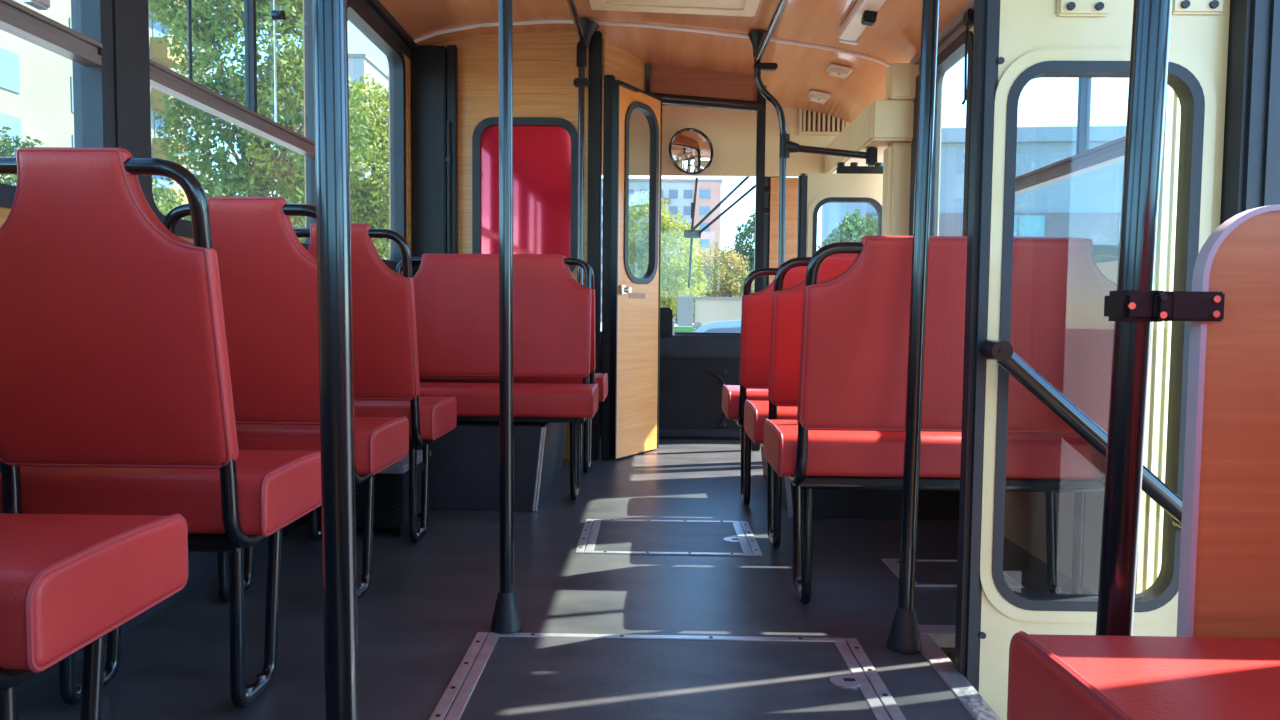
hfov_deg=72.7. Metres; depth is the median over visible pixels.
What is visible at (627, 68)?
wall
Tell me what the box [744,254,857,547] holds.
seat
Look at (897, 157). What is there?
column
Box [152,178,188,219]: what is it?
tree
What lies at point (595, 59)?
post
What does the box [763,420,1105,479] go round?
cushion
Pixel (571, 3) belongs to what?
rail
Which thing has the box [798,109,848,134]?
air vent
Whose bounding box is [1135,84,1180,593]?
door
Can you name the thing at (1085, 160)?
window
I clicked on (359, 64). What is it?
apartment building
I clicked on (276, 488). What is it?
cushion
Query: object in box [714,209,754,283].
tree
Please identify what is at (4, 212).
wall
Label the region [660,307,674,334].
ticket machine
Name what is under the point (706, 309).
wall
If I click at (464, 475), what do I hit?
box
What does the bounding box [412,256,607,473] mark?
seat
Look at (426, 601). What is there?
floor
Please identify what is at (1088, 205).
building
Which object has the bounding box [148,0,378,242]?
tree
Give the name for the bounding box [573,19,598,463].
pole
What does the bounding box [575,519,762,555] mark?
floor hatch
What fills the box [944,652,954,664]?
step
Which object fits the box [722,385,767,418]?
cushion
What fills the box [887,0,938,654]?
pole
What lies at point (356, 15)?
window
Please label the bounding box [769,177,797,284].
panel
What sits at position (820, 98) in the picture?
diffuser
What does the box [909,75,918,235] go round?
trim
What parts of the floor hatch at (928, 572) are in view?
lid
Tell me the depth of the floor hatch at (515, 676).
1.90 m
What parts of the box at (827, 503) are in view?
edge trim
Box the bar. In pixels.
[646,64,761,111]
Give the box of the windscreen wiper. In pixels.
[684,176,755,288]
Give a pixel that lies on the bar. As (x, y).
(668, 99)
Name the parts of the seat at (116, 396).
leg, backrest, frame, leg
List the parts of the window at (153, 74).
rail, knob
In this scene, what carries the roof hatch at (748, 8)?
attached to the ceiling
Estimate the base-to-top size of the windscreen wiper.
0.747 m
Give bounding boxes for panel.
[650,64,756,105]
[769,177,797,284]
[1104,204,1279,637]
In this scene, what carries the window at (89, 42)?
in the wall at (4, 212)
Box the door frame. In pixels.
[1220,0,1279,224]
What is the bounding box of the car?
[692,320,740,332]
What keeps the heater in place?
on the floor
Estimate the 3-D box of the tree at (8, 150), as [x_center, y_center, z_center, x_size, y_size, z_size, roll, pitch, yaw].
[-10.468,-1.564,14.108,5.463,4.704,2.838,2,3,19]
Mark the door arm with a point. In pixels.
(853, 168)
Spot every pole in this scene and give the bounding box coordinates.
[312,0,358,719]
[490,0,522,633]
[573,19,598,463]
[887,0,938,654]
[1096,0,1171,635]
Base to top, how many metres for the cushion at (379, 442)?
0.119 m
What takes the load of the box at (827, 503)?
on the floor
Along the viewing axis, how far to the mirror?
5.31 m
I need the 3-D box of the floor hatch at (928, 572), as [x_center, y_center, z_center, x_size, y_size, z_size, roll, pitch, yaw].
[0.963,0.662,2.708,0.350,0.004,0.280,1,3,1]
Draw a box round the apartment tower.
[601,178,722,322]
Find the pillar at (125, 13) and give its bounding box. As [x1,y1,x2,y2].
[112,0,141,187]
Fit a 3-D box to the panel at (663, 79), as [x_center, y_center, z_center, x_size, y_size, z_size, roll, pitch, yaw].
[0.363,-1.588,5.029,0.635,0.235,0.025,1,3,1]
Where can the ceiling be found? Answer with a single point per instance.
(895, 35)
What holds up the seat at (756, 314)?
on the floor
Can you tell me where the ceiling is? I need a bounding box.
[379,0,971,123]
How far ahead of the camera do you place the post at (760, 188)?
5.01 m
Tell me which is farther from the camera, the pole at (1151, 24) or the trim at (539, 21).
the trim at (539, 21)
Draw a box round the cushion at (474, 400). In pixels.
[419,382,597,417]
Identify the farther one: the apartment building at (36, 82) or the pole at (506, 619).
the apartment building at (36, 82)
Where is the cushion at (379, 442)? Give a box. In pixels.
[236,417,408,473]
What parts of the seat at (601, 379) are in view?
frame, backrest, leg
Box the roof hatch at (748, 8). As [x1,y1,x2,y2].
[589,0,759,16]
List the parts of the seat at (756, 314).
leg, frame, backrest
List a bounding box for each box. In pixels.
[417,421,566,511]
[760,444,959,519]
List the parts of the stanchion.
rail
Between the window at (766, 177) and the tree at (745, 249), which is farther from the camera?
the tree at (745, 249)
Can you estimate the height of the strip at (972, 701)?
0.034 m
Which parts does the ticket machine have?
plate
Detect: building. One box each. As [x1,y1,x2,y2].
[0,0,212,212]
[276,53,388,258]
[821,126,1125,246]
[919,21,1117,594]
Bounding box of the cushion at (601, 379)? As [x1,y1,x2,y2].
[419,373,607,400]
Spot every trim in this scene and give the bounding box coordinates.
[355,0,417,60]
[414,20,890,66]
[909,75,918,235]
[910,0,973,71]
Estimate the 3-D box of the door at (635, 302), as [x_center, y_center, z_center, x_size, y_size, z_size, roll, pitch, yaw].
[-0.004,-0.480,4.831,0.078,2.012,0.470,2,4,31]
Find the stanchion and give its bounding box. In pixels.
[748,31,877,265]
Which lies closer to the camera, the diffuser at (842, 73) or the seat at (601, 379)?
the seat at (601, 379)
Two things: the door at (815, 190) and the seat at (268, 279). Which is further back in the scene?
the door at (815, 190)
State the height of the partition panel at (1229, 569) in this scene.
0.913 m
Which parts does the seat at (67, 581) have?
leg, frame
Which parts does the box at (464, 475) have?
edge trim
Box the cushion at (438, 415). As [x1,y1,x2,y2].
[354,397,456,439]
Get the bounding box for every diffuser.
[809,94,827,103]
[828,68,848,78]
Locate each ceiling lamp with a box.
[807,90,830,103]
[826,64,852,78]
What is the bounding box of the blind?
[602,88,837,176]
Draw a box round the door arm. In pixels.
[836,162,882,173]
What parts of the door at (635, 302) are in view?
closer arm, name plate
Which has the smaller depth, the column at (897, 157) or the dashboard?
the column at (897, 157)
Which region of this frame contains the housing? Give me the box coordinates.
[825,100,913,173]
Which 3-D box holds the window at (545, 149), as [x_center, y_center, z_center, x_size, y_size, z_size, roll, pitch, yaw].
[-0.615,-0.868,4.674,0.568,0.855,0.034,1,3,1]
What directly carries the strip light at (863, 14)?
attached to the ceiling
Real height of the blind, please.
0.585 m
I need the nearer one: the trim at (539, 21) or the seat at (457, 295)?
the seat at (457, 295)
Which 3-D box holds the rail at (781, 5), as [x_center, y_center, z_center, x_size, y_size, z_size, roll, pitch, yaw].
[0.581,-1.430,1.616,0.075,0.157,5.601,1,3,1]
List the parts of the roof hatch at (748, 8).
lid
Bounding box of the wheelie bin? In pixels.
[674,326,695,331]
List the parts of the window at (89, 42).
rail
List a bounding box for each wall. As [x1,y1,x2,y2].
[0,0,412,277]
[433,31,588,458]
[600,177,770,436]
[603,39,646,90]
[677,295,741,325]
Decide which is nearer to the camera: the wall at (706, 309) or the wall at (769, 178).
the wall at (769, 178)
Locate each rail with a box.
[567,0,585,43]
[754,0,787,63]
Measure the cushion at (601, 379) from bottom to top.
0.119 m
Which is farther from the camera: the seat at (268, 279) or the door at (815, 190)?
the door at (815, 190)
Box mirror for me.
[669,128,713,174]
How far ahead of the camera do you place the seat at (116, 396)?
1.54 m
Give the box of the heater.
[355,450,430,536]
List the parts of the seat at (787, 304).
leg, frame, backrest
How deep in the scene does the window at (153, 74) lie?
2.75 m
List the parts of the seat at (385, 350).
leg, backrest, frame, leg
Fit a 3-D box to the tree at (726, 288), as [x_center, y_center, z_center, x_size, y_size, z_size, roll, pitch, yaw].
[2.596,-2.001,29.875,3.535,4.128,2.214,1,3,1]
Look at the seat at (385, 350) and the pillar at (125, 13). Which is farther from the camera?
the seat at (385, 350)
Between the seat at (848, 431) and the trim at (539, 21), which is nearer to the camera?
the seat at (848, 431)
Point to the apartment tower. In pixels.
(679, 193)
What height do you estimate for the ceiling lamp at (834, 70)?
0.057 m
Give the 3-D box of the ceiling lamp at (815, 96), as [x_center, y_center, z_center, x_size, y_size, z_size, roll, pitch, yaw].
[1.055,-1.547,5.127,0.122,0.057,0.124,1,3,1]
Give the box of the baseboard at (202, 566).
[0,466,321,696]
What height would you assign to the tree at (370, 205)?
6.832 m
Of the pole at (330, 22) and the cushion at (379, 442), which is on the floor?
the pole at (330, 22)
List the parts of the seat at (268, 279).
leg, backrest, frame, leg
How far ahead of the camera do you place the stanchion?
4.44 m
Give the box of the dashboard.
[659,334,740,439]
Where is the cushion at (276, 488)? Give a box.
[0,450,321,534]
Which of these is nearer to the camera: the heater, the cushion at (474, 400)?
the heater
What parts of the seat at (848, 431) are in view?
leg, frame, backrest, leg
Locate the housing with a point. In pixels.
(883, 123)
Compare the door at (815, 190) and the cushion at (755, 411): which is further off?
the door at (815, 190)
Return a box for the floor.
[17,437,1094,719]
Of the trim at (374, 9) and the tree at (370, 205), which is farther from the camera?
the tree at (370, 205)
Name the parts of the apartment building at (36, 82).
balcony door, balcony door, balcony door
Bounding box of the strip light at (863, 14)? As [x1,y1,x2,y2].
[838,0,885,44]
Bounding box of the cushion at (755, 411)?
[744,400,796,443]
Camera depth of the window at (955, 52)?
3.83 m
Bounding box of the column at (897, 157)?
[882,143,910,235]
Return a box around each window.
[0,0,114,207]
[138,0,315,249]
[347,0,405,270]
[472,117,577,272]
[601,176,767,335]
[929,31,972,235]
[1015,78,1125,262]
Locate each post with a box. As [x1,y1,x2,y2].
[587,31,602,459]
[601,75,615,459]
[751,85,770,450]
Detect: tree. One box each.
[0,126,42,185]
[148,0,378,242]
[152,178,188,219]
[286,73,388,259]
[628,190,711,318]
[661,263,724,325]
[670,242,753,320]
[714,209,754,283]
[817,209,877,248]
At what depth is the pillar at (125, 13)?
2.11 m
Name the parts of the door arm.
arm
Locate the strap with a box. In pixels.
[962,8,973,104]
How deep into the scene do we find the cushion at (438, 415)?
2.89 m
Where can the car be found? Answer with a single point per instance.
(729, 326)
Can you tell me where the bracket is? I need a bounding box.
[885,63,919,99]
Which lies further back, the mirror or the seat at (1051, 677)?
the mirror
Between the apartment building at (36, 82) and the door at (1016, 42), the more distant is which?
the apartment building at (36, 82)
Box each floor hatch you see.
[429,632,905,719]
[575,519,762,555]
[881,558,1024,587]
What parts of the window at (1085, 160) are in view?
rail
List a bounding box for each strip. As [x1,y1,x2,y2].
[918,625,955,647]
[920,634,1000,719]
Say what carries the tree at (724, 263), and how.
on the ground
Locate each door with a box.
[609,80,661,458]
[797,173,882,256]
[955,0,1229,719]
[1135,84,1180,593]
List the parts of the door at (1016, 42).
hinge plate, handrail, moulding, hinge plate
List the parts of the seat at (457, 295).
frame, backrest, leg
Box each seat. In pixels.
[0,147,321,707]
[0,513,187,719]
[163,196,408,601]
[294,223,456,542]
[395,253,597,499]
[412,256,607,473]
[722,264,807,504]
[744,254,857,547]
[763,236,1118,604]
[1007,631,1279,719]
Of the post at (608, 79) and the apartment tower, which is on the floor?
the post at (608, 79)
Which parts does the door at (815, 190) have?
moulding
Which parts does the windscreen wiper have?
blade, arm, arm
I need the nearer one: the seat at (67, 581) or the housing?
the seat at (67, 581)
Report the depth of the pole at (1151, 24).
0.90 m
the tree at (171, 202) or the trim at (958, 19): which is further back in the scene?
the tree at (171, 202)
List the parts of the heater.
casing, rail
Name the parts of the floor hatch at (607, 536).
lid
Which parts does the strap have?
cord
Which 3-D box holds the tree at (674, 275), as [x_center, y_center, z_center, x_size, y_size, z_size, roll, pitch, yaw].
[0.460,-2.201,23.941,3.051,5.124,2.027,1,3,9]

